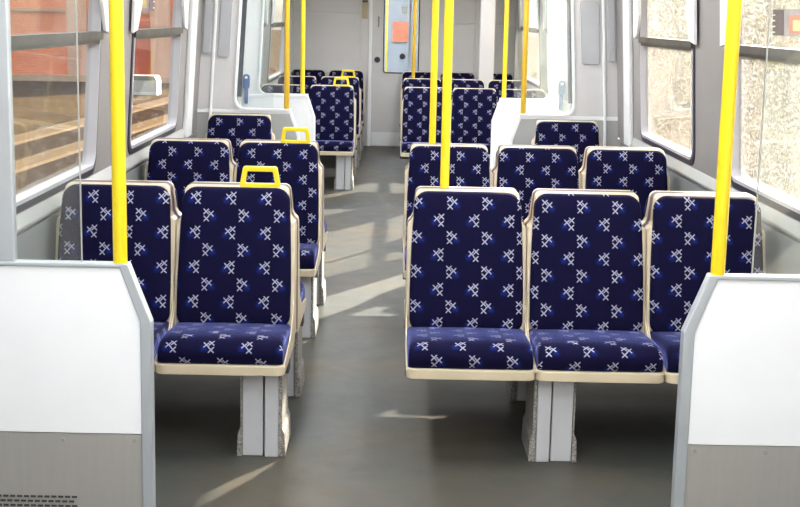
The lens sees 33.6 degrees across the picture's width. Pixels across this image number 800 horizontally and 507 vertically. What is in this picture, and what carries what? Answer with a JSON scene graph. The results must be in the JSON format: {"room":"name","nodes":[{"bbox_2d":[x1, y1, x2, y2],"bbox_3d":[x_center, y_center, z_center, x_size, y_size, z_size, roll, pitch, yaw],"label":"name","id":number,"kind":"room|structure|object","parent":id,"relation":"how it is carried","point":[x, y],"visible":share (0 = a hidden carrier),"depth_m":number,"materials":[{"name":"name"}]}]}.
{"room":"train interior","nodes":[
{"label":"train interior","id":0,"kind":"room"},
{"bbox_2d":[16,0,291,233],"bbox_3d":[-1.345,-0.827,7.341,0.131,2.150,17.950,1,10,0],"label":"wall","id":1,"kind":"structure","parent":0,"point":[103,158],"depth_m":6.44,"materials":[{"name":"plastic"}]},
{"bbox_2d":[11,0,108,213],"bbox_3d":[-1.317,-0.735,4.701,0.142,1.161,2.400,1,10,0],"label":"window","id":2,"kind":"structure","parent":1,"relation":"in","point":[98,10],"depth_m":5.70,"materials":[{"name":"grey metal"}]},
{"bbox_2d":[17,134,193,259],"bbox_3d":[-1.369,-0.158,7.461,0.012,0.790,17.950,1,10,0],"label":"wall panel","id":3,"kind":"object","parent":1,"relation":"attached to","point":[38,241],"depth_m":5.03,"materials":[{"name":"paint"}]},
{"bbox_2d":[16,78,278,232],"bbox_3d":[-1.360,-1.037,9.894,0.022,0.061,12.850,1,10,0],"label":"trim","id":4,"kind":"structure","parent":1,"relation":"attached to","point":[28,217],"depth_m":5.21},
{"bbox_2d":[127,0,188,153],"bbox_3d":[-1.323,-1.185,7.216,0.142,1.161,1.670,1,10,0],"label":"window","id":5,"kind":"structure","parent":1,"relation":"in","point":[180,7],"depth_m":7.62,"materials":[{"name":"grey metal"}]},
{"bbox_2d":[141,0,154,10],"bbox_3d":[-1.321,-1.341,6.919,0.012,0.150,0.440,1,10,0],"label":"sign","id":6,"kind":"object","parent":5,"relation":"attached to","point":[148,5],"visible":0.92,"depth_m":6.98,"materials":[{"name":"gold metal"}]},
{"bbox_2d":[183,0,198,137],"bbox_3d":[-1.300,-1.404,8.300,0.110,1.350,0.200,1,10,0],"label":"trim","id":7,"kind":"structure","parent":1,"relation":"attached to","point":[193,4],"depth_m":8.28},
{"bbox_2d":[237,0,249,105],"bbox_3d":[-1.247,-1.255,9.745,0.139,2.150,1.692,1,10,0],"label":"door","id":8,"kind":"structure","parent":1,"relation":"in","point":[244,2],"depth_m":10.44,"materials":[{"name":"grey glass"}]},
{"bbox_2d":[260,0,268,85],"bbox_3d":[-1.333,-2.023,11.902,0.142,1.161,2.250,1,10,0],"label":"window","id":9,"kind":"structure","parent":1,"relation":"in","point":[266,12],"depth_m":12.89,"materials":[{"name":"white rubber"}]},
{"bbox_2d":[267,0,290,82],"bbox_3d":[-1.339,-2.494,14.535,0.142,1.161,2.100,1,10,0],"label":"window","id":10,"kind":"structure","parent":1,"relation":"in","point":[275,76],"depth_m":14.77,"materials":[{"name":"grey metal"}]},
{"bbox_2d":[384,0,418,72],"bbox_3d":[-0.049,-2.721,17.941,2.400,2.240,2.980,1,10,0],"label":"wall","id":11,"kind":"structure","parent":0,"point":[394,63],"depth_m":19.36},
{"bbox_2d":[385,0,387,71],"bbox_3d":[-0.190,-2.780,18.398,0.032,2.150,0.032,1,10,0],"label":"pole","id":12,"kind":"object","parent":11,"relation":"attached to","point":[386,33],"visible":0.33,"depth_m":18.35,"materials":[{"name":"yellow metal"}]},
{"bbox_2d":[393,22,407,41],"bbox_3d":[0.003,-3.228,19.303,0.220,0.280,0.020,1,10,0],"label":"poster","id":13,"kind":"object","parent":11,"relation":"attached to","point":[400,29],"visible":1,"depth_m":19.29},
{"bbox_2d":[415,6,416,70],"bbox_3d":[0.200,-2.702,18.006,0.036,2.150,0.036,1,10,0],"label":"pole","id":14,"kind":"object","parent":11,"relation":"attached to","point":[416,6],"visible":0.14,"depth_m":17.95,"materials":[{"name":"yellow metal"}]},
{"bbox_2d":[290,0,518,145],"bbox_3d":[0.039,-2.384,16.209,2.940,2.150,0.050,1,10,0],"label":"wall","id":15,"kind":"structure","parent":0,"point":[364,41],"depth_m":16.16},
{"bbox_2d":[362,0,367,18],"bbox_3d":[-0.423,-2.974,16.058,0.070,0.255,0.011,1,10,0],"label":"wall plaque","id":16,"kind":"object","parent":15,"relation":"attached to","point":[364,2],"visible":1,"depth_m":16.06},
{"bbox_2d":[367,0,431,145],"bbox_3d":[0.011,-2.334,16.207,0.795,2.050,0.070,1,10,0],"label":"trim","id":17,"kind":"structure","parent":15,"relation":"attached to","point":[370,1],"depth_m":16.19,"materials":[{"name":"white laminate"}]},
{"bbox_2d":[370,0,431,145],"bbox_3d":[0.013,-2.318,16.203,0.720,2.020,0.065,1,10,0],"label":"door","id":18,"kind":"structure","parent":15,"relation":"in","point":[385,86],"depth_m":16.22,"materials":[{"name":"grey metal"}]},
{"bbox_2d":[402,7,407,13],"bbox_3d":[0.056,-2.956,16.098,0.070,0.085,0.006,1,10,0],"label":"notice","id":19,"kind":"object","parent":18,"relation":"attached to","point":[404,9],"visible":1,"depth_m":16.09,"materials":[{"name":"white paper"}]},
{"bbox_2d":[293,0,515,79],"bbox_3d":[0.044,-2.374,16.179,2.700,2.100,0.012,1,10,0],"label":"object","id":20,"kind":"structure","parent":15,"relation":"attached to","point":[332,40],"depth_m":16.12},
{"bbox_2d":[154,146,677,506],"bbox_3d":[0.036,0.288,7.544,2.940,0.060,17.950,1,10,0],"label":"floor","id":21,"kind":"structure","parent":0,"point":[365,433],"depth_m":5.18,"materials":[{"name":"plastic"}]},
{"bbox_2d":[0,0,155,506],"bbox_3d":[-1.056,-0.126,3.450,0.815,2.150,0.038,1,10,0],"label":"screen","id":22,"kind":"object","parent":21,"relation":"on","point":[77,400],"visible":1,"depth_m":3.52,"materials":[{"name":"plastic"}]},
{"bbox_2d":[0,494,76,506],"bbox_3d":[-0.985,0.687,3.583,0.226,0.071,0.004,1,10,0],"label":"vent grille","id":23,"kind":"object","parent":22,"relation":"attached to","point":[6,500],"depth_m":3.58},
{"bbox_2d":[108,0,127,263],"bbox_3d":[-0.721,-0.577,3.369,0.037,1.220,0.037,1,10,0],"label":"pole","id":24,"kind":"object","parent":22,"relation":"attached to","point":[116,11],"visible":1,"depth_m":3.40,"materials":[{"name":"yellow metal"}]},
{"bbox_2d":[155,166,296,456],"bbox_3d":[-0.634,0.201,4.930,0.461,1.003,0.592,1,10,0],"label":"seat","id":25,"kind":"object","parent":21,"relation":"on","point":[235,308],"visible":1,"depth_m":5.03,"materials":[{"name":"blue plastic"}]},
{"bbox_2d":[55,181,178,371],"bbox_3d":[-1.092,0.089,4.909,0.461,0.643,0.592,1,10,0],"label":"seat","id":26,"kind":"object","parent":25,"relation":"attached to","point":[152,219],"visible":0.42,"depth_m":5.04,"materials":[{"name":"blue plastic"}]},
{"bbox_2d":[57,184,170,321],"bbox_3d":[-1.091,0.003,5.060,0.434,0.515,0.162,1,10,0],"label":"cushion","id":27,"kind":"object","parent":26,"relation":"on","point":[148,205],"depth_m":5.04,"materials":[{"name":"fabric"}]},
{"bbox_2d":[154,321,168,359],"bbox_3d":[-1.096,0.304,4.883,0.444,0.095,0.449,1,10,0],"label":"seat cushion","id":28,"kind":"object","parent":26,"relation":"on","point":[160,327],"depth_m":4.87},
{"bbox_2d":[157,322,290,364],"bbox_3d":[-0.636,0.313,4.886,0.444,0.095,0.449,1,10,0],"label":"seat cushion","id":29,"kind":"object","parent":25,"relation":"on","point":[185,343],"depth_m":4.69,"materials":[{"name":"fabric"}]},
{"bbox_2d":[176,186,290,324],"bbox_3d":[-0.631,0.012,5.062,0.434,0.515,0.162,1,10,0],"label":"cushion","id":30,"kind":"object","parent":25,"relation":"on","point":[233,243],"depth_m":5.04,"materials":[{"name":"fabric"}]},
{"bbox_2d":[205,113,275,163],"bbox_3d":[-1.058,-0.414,8.537,0.461,0.928,0.592,1,10,0],"label":"seat","id":31,"kind":"object","parent":21,"relation":"on","point":[236,128],"visible":0.22,"depth_m":8.65,"materials":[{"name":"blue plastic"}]},
{"bbox_2d":[190,181,305,396],"bbox_3d":[-0.636,0.133,5.524,0.461,0.928,0.592,1,10,0],"label":"seat","id":32,"kind":"object","parent":21,"relation":"on","point":[296,376],"visible":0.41,"depth_m":5.54,"materials":[{"name":"beige plastic"}]},
{"bbox_2d":[73,179,181,217],"bbox_3d":[-1.093,-0.016,5.497,0.461,0.643,0.592,1,10,0],"label":"seat","id":33,"kind":"object","parent":32,"relation":"attached to","point":[178,213],"visible":0.14,"depth_m":5.18,"materials":[{"name":"beige plastic"}]},
{"bbox_2d":[300,281,304,301],"bbox_3d":[-0.638,0.185,5.598,0.444,0.095,0.449,1,10,0],"label":"seat cushion","id":34,"kind":"object","parent":32,"relation":"on","point":[302,289],"depth_m":5.68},
{"bbox_2d":[197,0,299,139],"bbox_3d":[-1.017,-1.097,8.886,0.695,2.150,0.054,1,10,0],"label":"wall","id":35,"kind":"structure","parent":21,"relation":"on","point":[221,20],"depth_m":8.85,"materials":[{"name":"plastic"}]},
{"bbox_2d":[284,0,289,108],"bbox_3d":[-0.750,-1.558,8.809,0.036,1.205,0.036,1,10,0],"label":"pole","id":36,"kind":"object","parent":35,"relation":"attached to","point":[287,2],"visible":1,"depth_m":8.84,"materials":[{"name":"yellow metal"}]},
{"bbox_2d":[233,127,322,337],"bbox_3d":[-0.638,-0.117,6.712,0.461,1.003,0.592,1,10,0],"label":"seat","id":37,"kind":"object","parent":21,"relation":"on","point":[296,161],"visible":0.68,"depth_m":6.82,"materials":[{"name":"blue fabric"}]},
{"bbox_2d":[145,139,234,212],"bbox_3d":[-1.096,-0.230,6.691,0.461,0.643,0.592,1,10,0],"label":"seat","id":38,"kind":"object","parent":37,"relation":"attached to","point":[181,162],"visible":0.21,"depth_m":6.83,"materials":[{"name":"blue fabric"}]},
{"bbox_2d":[236,142,318,243],"bbox_3d":[-0.635,-0.307,6.844,0.434,0.515,0.162,1,10,0],"label":"cushion","id":39,"kind":"object","parent":37,"relation":"on","point":[297,163],"depth_m":6.83,"materials":[{"name":"fabric"}]},
{"bbox_2d":[299,243,318,268],"bbox_3d":[-0.640,-0.006,6.667,0.444,0.095,0.449,1,10,0],"label":"seat cushion","id":40,"kind":"object","parent":37,"relation":"on","point":[309,252],"depth_m":6.48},
{"bbox_2d":[241,0,315,140],"bbox_3d":[-1.021,-1.402,10.591,0.695,2.150,0.050,1,10,0],"label":"wall","id":41,"kind":"structure","parent":21,"relation":"on","point":[300,105],"depth_m":10.59,"materials":[{"name":"plastic"}]},
{"bbox_2d":[300,0,305,93],"bbox_3d":[-0.768,-1.862,10.512,0.036,1.205,0.036,1,10,0],"label":"pole","id":42,"kind":"object","parent":41,"relation":"attached to","point":[302,65],"visible":1,"depth_m":10.54,"materials":[{"name":"yellow metal"}]},
{"bbox_2d":[243,139,327,304],"bbox_3d":[-0.640,-0.186,7.306,0.461,0.928,0.592,1,10,0],"label":"seat","id":43,"kind":"object","parent":21,"relation":"on","point":[321,281],"visible":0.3,"depth_m":7.33,"materials":[{"name":"beige plastic"}]},
{"bbox_2d":[156,138,236,165],"bbox_3d":[-1.097,-0.335,7.278,0.461,0.643,0.592,1,10,0],"label":"seat","id":44,"kind":"object","parent":43,"relation":"attached to","point":[229,141],"visible":0.1,"depth_m":6.95,"materials":[{"name":"beige plastic"}]},
{"bbox_2d":[309,77,355,189],"bbox_3d":[-0.650,-1.123,12.333,0.461,1.003,0.592,1,10,0],"label":"seat","id":45,"kind":"object","parent":21,"relation":"on","point":[334,106],"visible":0.81,"depth_m":12.43,"materials":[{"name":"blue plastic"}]},
{"bbox_2d":[261,84,299,93],"bbox_3d":[-1.108,-1.235,12.312,0.461,0.643,0.592,1,10,0],"label":"seat","id":46,"kind":"object","parent":45,"relation":"attached to","point":[267,88],"visible":0.14,"depth_m":12.45,"materials":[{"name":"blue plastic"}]},
{"bbox_2d":[309,86,353,140],"bbox_3d":[-0.647,-1.312,12.465,0.434,0.515,0.162,1,10,0],"label":"cushion","id":47,"kind":"object","parent":45,"relation":"on","point":[333,106],"depth_m":12.44,"materials":[{"name":"fabric"}]},
{"bbox_2d":[315,140,353,151],"bbox_3d":[-0.652,-1.011,12.288,0.444,0.095,0.449,1,10,0],"label":"seat cushion","id":48,"kind":"object","parent":45,"relation":"on","point":[324,145],"depth_m":12.08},
{"bbox_2d":[321,70,360,167],"bbox_3d":[-0.654,-1.440,14.104,0.461,1.003,0.592,1,10,0],"label":"seat","id":49,"kind":"object","parent":21,"relation":"on","point":[325,80],"visible":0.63,"depth_m":14.22,"materials":[{"name":"beige plastic"}]},
{"bbox_2d":[278,75,316,96],"bbox_3d":[-1.112,-1.552,14.083,0.461,0.643,0.592,1,10,0],"label":"seat","id":50,"kind":"object","parent":49,"relation":"attached to","point":[309,80],"visible":0.18,"depth_m":14.22,"materials":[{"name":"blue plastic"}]},
{"bbox_2d":[321,77,358,125],"bbox_3d":[-0.651,-1.629,14.237,0.434,0.515,0.162,1,10,0],"label":"cushion","id":51,"kind":"object","parent":49,"relation":"on","point":[354,81],"depth_m":14.22,"materials":[{"name":"fabric"}]},
{"bbox_2d":[329,70,364,150],"bbox_3d":[-0.659,-1.720,15.883,0.461,0.928,0.592,1,10,0],"label":"seat","id":52,"kind":"object","parent":21,"relation":"on","point":[358,73],"visible":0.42,"depth_m":16.00,"materials":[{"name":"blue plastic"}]},
{"bbox_2d":[291,69,324,84],"bbox_3d":[-1.116,-1.869,15.855,0.461,0.643,0.592,1,10,0],"label":"seat","id":53,"kind":"object","parent":52,"relation":"attached to","point":[318,73],"visible":0.2,"depth_m":16.00,"materials":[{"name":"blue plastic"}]},
{"bbox_2d":[329,70,363,112],"bbox_3d":[-0.655,-1.946,16.009,0.434,0.515,0.162,1,10,0],"label":"cushion","id":54,"kind":"object","parent":52,"relation":"on","point":[358,73],"depth_m":16.00,"materials":[{"name":"fabric"}]},
{"bbox_2d":[333,76,361,159],"bbox_3d":[-0.656,-1.508,14.699,0.461,0.928,0.592,1,10,0],"label":"seat","id":55,"kind":"object","parent":21,"relation":"on","point":[359,149],"visible":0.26,"depth_m":14.72,"materials":[{"name":"beige plastic"}]},
{"bbox_2d":[349,85,356,179],"bbox_3d":[-0.652,-1.191,12.927,0.461,0.928,0.592,1,10,0],"label":"seat","id":56,"kind":"object","parent":21,"relation":"on","point":[354,158],"visible":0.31,"depth_m":12.95,"materials":[{"name":"beige plastic"}]},
{"bbox_2d":[440,72,474,86],"bbox_3d":[0.684,-1.693,15.891,0.468,0.928,0.592,1,10,0],"label":"seat","id":57,"kind":"object","parent":21,"relation":"on","point":[455,75],"visible":0.14,"depth_m":16.00,"materials":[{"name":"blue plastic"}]},
{"bbox_2d":[399,71,430,126],"bbox_3d":[0.231,-1.842,15.863,0.461,0.643,0.592,1,10,0],"label":"seat","id":58,"kind":"object","parent":57,"relation":"attached to","point":[406,74],"visible":0.23,"depth_m":16.00,"materials":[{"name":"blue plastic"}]},
{"bbox_2d":[493,73,512,79],"bbox_3d":[1.151,-1.824,15.868,0.461,0.643,0.592,1,10,0],"label":"seat","id":59,"kind":"object","parent":57,"relation":"attached to","point":[496,76],"visible":0.09,"depth_m":16.01,"materials":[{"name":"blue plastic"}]},
{"bbox_2d":[451,79,483,99],"bbox_3d":[0.688,-1.376,14.119,0.468,0.928,0.592,1,10,0],"label":"seat","id":60,"kind":"object","parent":21,"relation":"on","point":[456,83],"visible":0.03,"depth_m":14.23,"materials":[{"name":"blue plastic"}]},
{"bbox_2d":[400,78,440,136],"bbox_3d":[0.235,-1.526,14.091,0.461,0.643,0.592,1,10,0],"label":"seat","id":61,"kind":"object","parent":60,"relation":"attached to","point":[408,82],"visible":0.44,"depth_m":14.23,"materials":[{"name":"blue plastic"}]},
{"bbox_2d":[412,0,416,77],"bbox_3d":[0.156,-2.498,14.223,0.035,1.222,0.035,1,10,0],"label":"pole","id":62,"kind":"object","parent":61,"relation":"attached to","point":[414,1],"visible":1,"depth_m":14.25,"materials":[{"name":"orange metal"}]},
{"bbox_2d":[402,79,440,99],"bbox_3d":[0.235,-1.611,14.242,0.434,0.515,0.162,1,10,0],"label":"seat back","id":63,"kind":"object","parent":61,"relation":"on","point":[407,82],"depth_m":14.23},
{"bbox_2d":[488,80,520,101],"bbox_3d":[1.154,-1.507,14.096,0.461,0.643,0.592,1,10,0],"label":"seat","id":64,"kind":"object","parent":60,"relation":"attached to","point":[495,84],"visible":0.09,"depth_m":14.23,"materials":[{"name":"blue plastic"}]},
{"bbox_2d":[450,88,497,160],"bbox_3d":[0.692,-1.059,12.347,0.468,0.928,0.592,1,10,0],"label":"seat","id":65,"kind":"object","parent":21,"relation":"on","point":[472,109],"visible":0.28,"depth_m":12.45,"materials":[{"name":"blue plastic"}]},
{"bbox_2d":[400,87,441,158],"bbox_3d":[0.238,-1.209,12.319,0.461,0.643,0.592,1,10,0],"label":"seat","id":66,"kind":"object","parent":65,"relation":"attached to","point":[415,104],"visible":0.56,"depth_m":12.44,"materials":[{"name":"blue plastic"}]},
{"bbox_2d":[401,142,428,152],"bbox_3d":[0.234,-0.994,12.293,0.444,0.095,0.449,1,10,0],"label":"seat cushion","id":67,"kind":"object","parent":66,"relation":"on","point":[405,146],"depth_m":12.09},
{"bbox_2d":[454,143,490,153],"bbox_3d":[0.694,-0.985,12.296,0.444,0.095,0.449,1,10,0],"label":"seat cushion","id":68,"kind":"object","parent":65,"relation":"on","point":[487,145],"depth_m":12.16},
{"bbox_2d":[501,89,544,98],"bbox_3d":[1.158,-1.190,12.324,0.461,0.643,0.592,1,10,0],"label":"seat","id":69,"kind":"object","parent":65,"relation":"attached to","point":[510,93],"visible":0.11,"depth_m":12.46,"materials":[{"name":"fabric"}]},
{"bbox_2d":[478,0,495,87],"bbox_3d":[0.979,-2.156,15.043,0.165,2.150,0.070,1,10,0],"label":"post","id":70,"kind":"object","parent":21,"relation":"on","point":[487,12],"visible":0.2,"depth_m":14.97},
{"bbox_2d":[490,0,570,169],"bbox_3d":[1.107,-1.360,10.604,0.730,2.150,0.050,1,10,0],"label":"partition panel","id":71,"kind":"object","parent":21,"relation":"on","point":[507,111],"depth_m":10.61,"materials":[{"name":"plastic"}]},
{"bbox_2d":[502,0,508,97],"bbox_3d":[0.844,-1.831,10.521,0.036,1.205,0.036,1,10,0],"label":"pole","id":72,"kind":"object","parent":71,"relation":"attached to","point":[506,11],"visible":1,"depth_m":10.54,"materials":[{"name":"yellow metal"}]},
{"bbox_2d":[491,144,571,171],"bbox_3d":[0.703,-0.159,7.314,0.468,0.928,0.592,1,10,0],"label":"seat","id":73,"kind":"object","parent":21,"relation":"on","point":[494,167],"visible":0.12,"depth_m":6.96,"materials":[{"name":"beige plastic"}]},
{"bbox_2d":[402,143,483,252],"bbox_3d":[0.249,-0.308,7.286,0.461,0.643,0.592,1,10,0],"label":"seat","id":74,"kind":"object","parent":73,"relation":"attached to","point":[413,143],"visible":0.15,"depth_m":6.95,"materials":[{"name":"beige plastic"}]},
{"bbox_2d":[578,146,658,172],"bbox_3d":[1.169,-0.290,7.291,0.461,0.643,0.592,1,10,0],"label":"seat","id":75,"kind":"object","parent":73,"relation":"attached to","point":[585,151],"visible":0.14,"depth_m":6.97,"materials":[{"name":"beige plastic"}]},
{"bbox_2d":[493,146,581,221],"bbox_3d":[0.704,-0.054,6.726,0.468,0.928,0.592,1,10,0],"label":"seat","id":76,"kind":"object","parent":21,"relation":"on","point":[525,169],"visible":0.28,"depth_m":6.83,"materials":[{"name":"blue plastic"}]},
{"bbox_2d":[403,144,492,278],"bbox_3d":[0.251,-0.203,6.698,0.461,0.643,0.592,1,10,0],"label":"seat","id":77,"kind":"object","parent":76,"relation":"attached to","point":[469,164],"visible":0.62,"depth_m":6.83,"materials":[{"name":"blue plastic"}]},
{"bbox_2d":[406,146,489,242],"bbox_3d":[0.252,-0.289,6.849,0.434,0.515,0.162,1,10,0],"label":"cushion","id":78,"kind":"object","parent":77,"relation":"on","point":[469,165],"depth_m":6.83,"materials":[{"name":"fabric"}]},
{"bbox_2d":[580,147,669,220],"bbox_3d":[1.171,-0.185,6.704,0.461,0.643,0.592,1,10,0],"label":"seat","id":79,"kind":"object","parent":76,"relation":"attached to","point":[641,171],"visible":0.3,"depth_m":6.84,"materials":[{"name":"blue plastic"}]},
{"bbox_2d":[509,0,617,146],"bbox_3d":[1.110,-1.055,8.899,0.730,2.150,0.054,1,10,0],"label":"wall","id":80,"kind":"structure","parent":21,"relation":"on","point":[593,22],"depth_m":8.86,"materials":[{"name":"plastic"}]},
{"bbox_2d":[520,0,529,113],"bbox_3d":[0.840,-1.526,8.818,0.036,1.205,0.036,1,10,0],"label":"pole","id":81,"kind":"object","parent":80,"relation":"attached to","point":[526,2],"visible":1,"depth_m":8.84,"materials":[{"name":"yellow metal"}]},
{"bbox_2d":[531,120,601,169],"bbox_3d":[1.089,-0.372,8.549,0.461,0.928,0.592,1,10,0],"label":"seat","id":82,"kind":"object","parent":21,"relation":"on","point":[579,135],"visible":0.25,"depth_m":8.66,"materials":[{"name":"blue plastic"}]},
{"bbox_2d":[505,188,633,400],"bbox_3d":[0.707,0.160,5.532,0.468,0.928,0.592,1,10,0],"label":"seat","id":83,"kind":"object","parent":21,"relation":"on","point":[516,390],"visible":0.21,"depth_m":5.55,"materials":[{"name":"beige plastic"}]},
{"bbox_2d":[404,186,522,327],"bbox_3d":[0.253,0.010,5.504,0.461,0.643,0.592,1,10,0],"label":"seat","id":84,"kind":"object","parent":83,"relation":"attached to","point":[410,217],"visible":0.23,"depth_m":5.18,"materials":[{"name":"beige plastic"}]},
{"bbox_2d":[641,191,750,226],"bbox_3d":[1.173,0.028,5.510,0.461,0.643,0.592,1,10,0],"label":"seat","id":85,"kind":"object","parent":83,"relation":"attached to","point":[645,220],"visible":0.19,"depth_m":5.19,"materials":[{"name":"beige plastic"}]},
{"bbox_2d":[643,197,648,218],"bbox_3d":[1.175,0.000,5.339,0.434,0.515,0.162,1,10,0],"label":"cushion","id":86,"kind":"object","parent":85,"relation":"on","point":[647,201],"depth_m":5.24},
{"bbox_2d":[521,190,664,461],"bbox_3d":[0.708,0.265,4.944,0.468,0.928,0.592,1,10,0],"label":"seat","id":87,"kind":"object","parent":21,"relation":"on","point":[586,250],"visible":0.95,"depth_m":5.04,"materials":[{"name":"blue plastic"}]},
{"bbox_2d":[405,188,534,380],"bbox_3d":[0.255,0.115,4.917,0.461,0.643,0.592,1,10,0],"label":"seat","id":88,"kind":"object","parent":87,"relation":"attached to","point":[465,303],"visible":1,"depth_m":5.04,"materials":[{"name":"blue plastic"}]},
{"bbox_2d":[440,0,453,187],"bbox_3d":[0.185,-0.857,5.045,0.035,1.222,0.035,1,10,0],"label":"pole","id":89,"kind":"object","parent":88,"relation":"attached to","point":[449,4],"visible":1,"depth_m":5.07,"materials":[{"name":"yellow metal"}]},
{"bbox_2d":[409,191,522,328],"bbox_3d":[0.256,0.029,5.067,0.434,0.515,0.162,1,10,0],"label":"cushion","id":90,"kind":"object","parent":88,"relation":"on","point":[466,247],"depth_m":5.04,"materials":[{"name":"fabric"}]},
{"bbox_2d":[407,326,532,369],"bbox_3d":[0.251,0.330,4.891,0.444,0.095,0.449,1,10,0],"label":"seat cushion","id":91,"kind":"object","parent":88,"relation":"on","point":[428,347],"depth_m":4.69,"materials":[{"name":"fabric"}]},
{"bbox_2d":[529,193,642,330],"bbox_3d":[0.715,0.038,5.070,0.434,0.515,0.162,1,10,0],"label":"cushion","id":92,"kind":"object","parent":87,"relation":"on","point":[586,249],"depth_m":5.04,"materials":[{"name":"fabric"}]},
{"bbox_2d":[529,329,662,371],"bbox_3d":[0.711,0.339,4.893,0.444,0.095,0.449,1,10,0],"label":"seat cushion","id":93,"kind":"object","parent":87,"relation":"on","point":[554,350],"depth_m":4.69,"materials":[{"name":"fabric"}]},
{"bbox_2d":[644,193,764,383],"bbox_3d":[1.175,0.134,4.922,0.461,0.643,0.592,1,10,0],"label":"seat","id":94,"kind":"object","parent":87,"relation":"attached to","point":[679,227],"visible":0.48,"depth_m":5.05,"materials":[{"name":"blue fabric"}]},
{"bbox_2d":[650,331,680,372],"bbox_3d":[1.170,0.348,4.896,0.444,0.095,0.449,1,10,0],"label":"seat cushion","id":95,"kind":"object","parent":94,"relation":"on","point":[668,342],"depth_m":4.76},
{"bbox_2d":[649,196,762,331],"bbox_3d":[1.175,0.048,5.072,0.434,0.515,0.162,1,10,0],"label":"cushion","id":96,"kind":"object","parent":94,"relation":"on","point":[680,227],"depth_m":5.05,"materials":[{"name":"fabric"}]},
{"bbox_2d":[671,0,799,506],"bbox_3d":[1.161,-0.082,3.462,0.815,2.150,0.038,1,10,0],"label":"screen","id":97,"kind":"object","parent":21,"relation":"on","point":[737,439],"visible":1,"depth_m":3.53,"materials":[{"name":"plastic"}]},
{"bbox_2d":[710,0,742,275],"bbox_3d":[0.848,-0.546,3.378,0.037,1.220,0.037,1,10,0],"label":"pole","id":98,"kind":"object","parent":97,"relation":"attached to","point":[734,7],"visible":1,"depth_m":3.41,"materials":[{"name":"yellow metal"}]},
{"bbox_2d":[517,0,799,241],"bbox_3d":[1.463,-0.772,7.357,0.131,2.150,17.950,1,10,0],"label":"wall","id":99,"kind":"structure","parent":0,"point":[709,56],"depth_m":6.41,"materials":[{"name":"plastic"}]},
{"bbox_2d":[518,0,540,88],"bbox_3d":[1.440,-2.439,14.551,0.142,1.161,2.100,1,10,0],"label":"window","id":100,"kind":"structure","parent":99,"relation":"in","point":[533,65],"depth_m":14.55,"materials":[{"name":"clear glass"}]},
{"bbox_2d":[543,0,548,91],"bbox_3d":[1.446,-1.968,11.918,0.142,1.161,2.250,1,10,0],"label":"window","id":101,"kind":"structure","parent":99,"relation":"in","point":[544,1],"depth_m":12.89,"materials":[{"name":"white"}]},
{"bbox_2d":[558,0,571,109],"bbox_3d":[1.345,-1.204,9.759,0.156,2.150,1.692,1,10,0],"label":"door","id":102,"kind":"structure","parent":99,"relation":"in","point":[569,56],"depth_m":10.45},
{"bbox_2d":[623,0,633,146],"bbox_3d":[1.429,-1.351,8.315,0.110,1.350,0.200,1,10,0],"label":"trim","id":103,"kind":"structure","parent":99,"relation":"attached to","point":[627,4],"depth_m":8.29,"materials":[{"name":"plastic"}]},
{"bbox_2d":[518,79,799,239],"bbox_3d":[1.457,-0.981,9.910,0.022,0.061,12.850,1,10,0],"label":"trim","id":104,"kind":"structure","parent":99,"relation":"attached to","point":[781,221],"depth_m":6.21,"materials":[{"name":"plastic"}]},
{"bbox_2d":[633,0,696,165],"bbox_3d":[1.456,-1.130,7.232,0.142,1.161,1.670,1,10,0],"label":"window","id":105,"kind":"structure","parent":99,"relation":"in","point":[667,40],"depth_m":7.31,"materials":[{"name":"clear glass"}]},
{"bbox_2d":[620,142,799,274],"bbox_3d":[1.459,-0.103,7.477,0.012,0.790,17.950,1,10,0],"label":"wall panel","id":106,"kind":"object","parent":99,"relation":"attached to","point":[782,251],"depth_m":5.18,"materials":[{"name":"paint"}]},
{"bbox_2d":[720,0,799,220],"bbox_3d":[1.461,-0.681,4.717,0.142,1.161,2.400,1,10,0],"label":"window","id":107,"kind":"structure","parent":99,"relation":"in","point":[779,180],"depth_m":5.36,"materials":[{"name":"clear glass"}]},
{"bbox_2d":[773,9,799,36],"bbox_3d":[1.471,-0.870,4.998,0.010,0.100,0.460,1,10,0],"label":"sign","id":108,"kind":"object","parent":107,"relation":"attached to","point":[786,22],"visible":1,"depth_m":5.04,"materials":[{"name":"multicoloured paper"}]},
{"bbox_2d":[793,20,799,30],"bbox_3d":[1.469,-0.844,4.909,0.004,0.040,0.092,1,10,0],"label":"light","id":109,"kind":"object","parent":108,"relation":"attached to","point":[796,23],"depth_m":4.91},
{"bbox_3d":[0.081,-1.887,7.155,2.940,0.060,17.950,1,10,0],"label":"ceiling","id":110,"kind":"structure","parent":0,"visible":0},
{"bbox_2d":[429,0,438,143],"bbox_3d":[0.181,-1.175,6.828,0.035,1.222,0.035,1,10,0],"label":"pole","id":111,"kind":"object","parent":110,"relation":"hanging from","point":[435,3],"visible":1,"depth_m":6.86,"materials":[{"name":"yellow metal"}]},
{"label":"outside","id":112,"kind":"structure","parent":0,"visible":0},
{"bbox_2d":[12,30,618,137],"bbox_3d":[9.750,-13.060,89.114,260.000,0.100,260.000,1,10,0],"label":"ground","id":113,"kind":"structure","parent":112,"point":[35,103],"depth_m":39.00,"materials":[{"name":"brown"}]},
{"bbox_2d":[10,0,172,82],"bbox_3d":[-26.503,-12.719,51.468,41.700,11.000,10.500,0,10,-4],"label":"building","id":114,"kind":"structure","parent":113,"relation":"on","point":[152,56],"depth_m":48.42,"materials":[{"name":"brick"}]},
{"bbox_2d":[14,95,196,194],"bbox_3d":[-6.622,-1.083,19.099,3.801,0.300,54.001,2,10,3],"label":"railway track","id":115,"kind":"object","parent":113,"relation":"on","point":[42,153],"visible":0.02,"depth_m":24.38,"materials":[{"name":"metal"}]},
{"bbox_2d":[133,74,160,94],"bbox_3d":[-8.085,-5.307,41.700,1.000,0.600,0.800,1,10,0],"label":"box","id":116,"kind":"object","parent":113,"relation":"on","point":[143,84],"visible":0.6,"depth_m":41.32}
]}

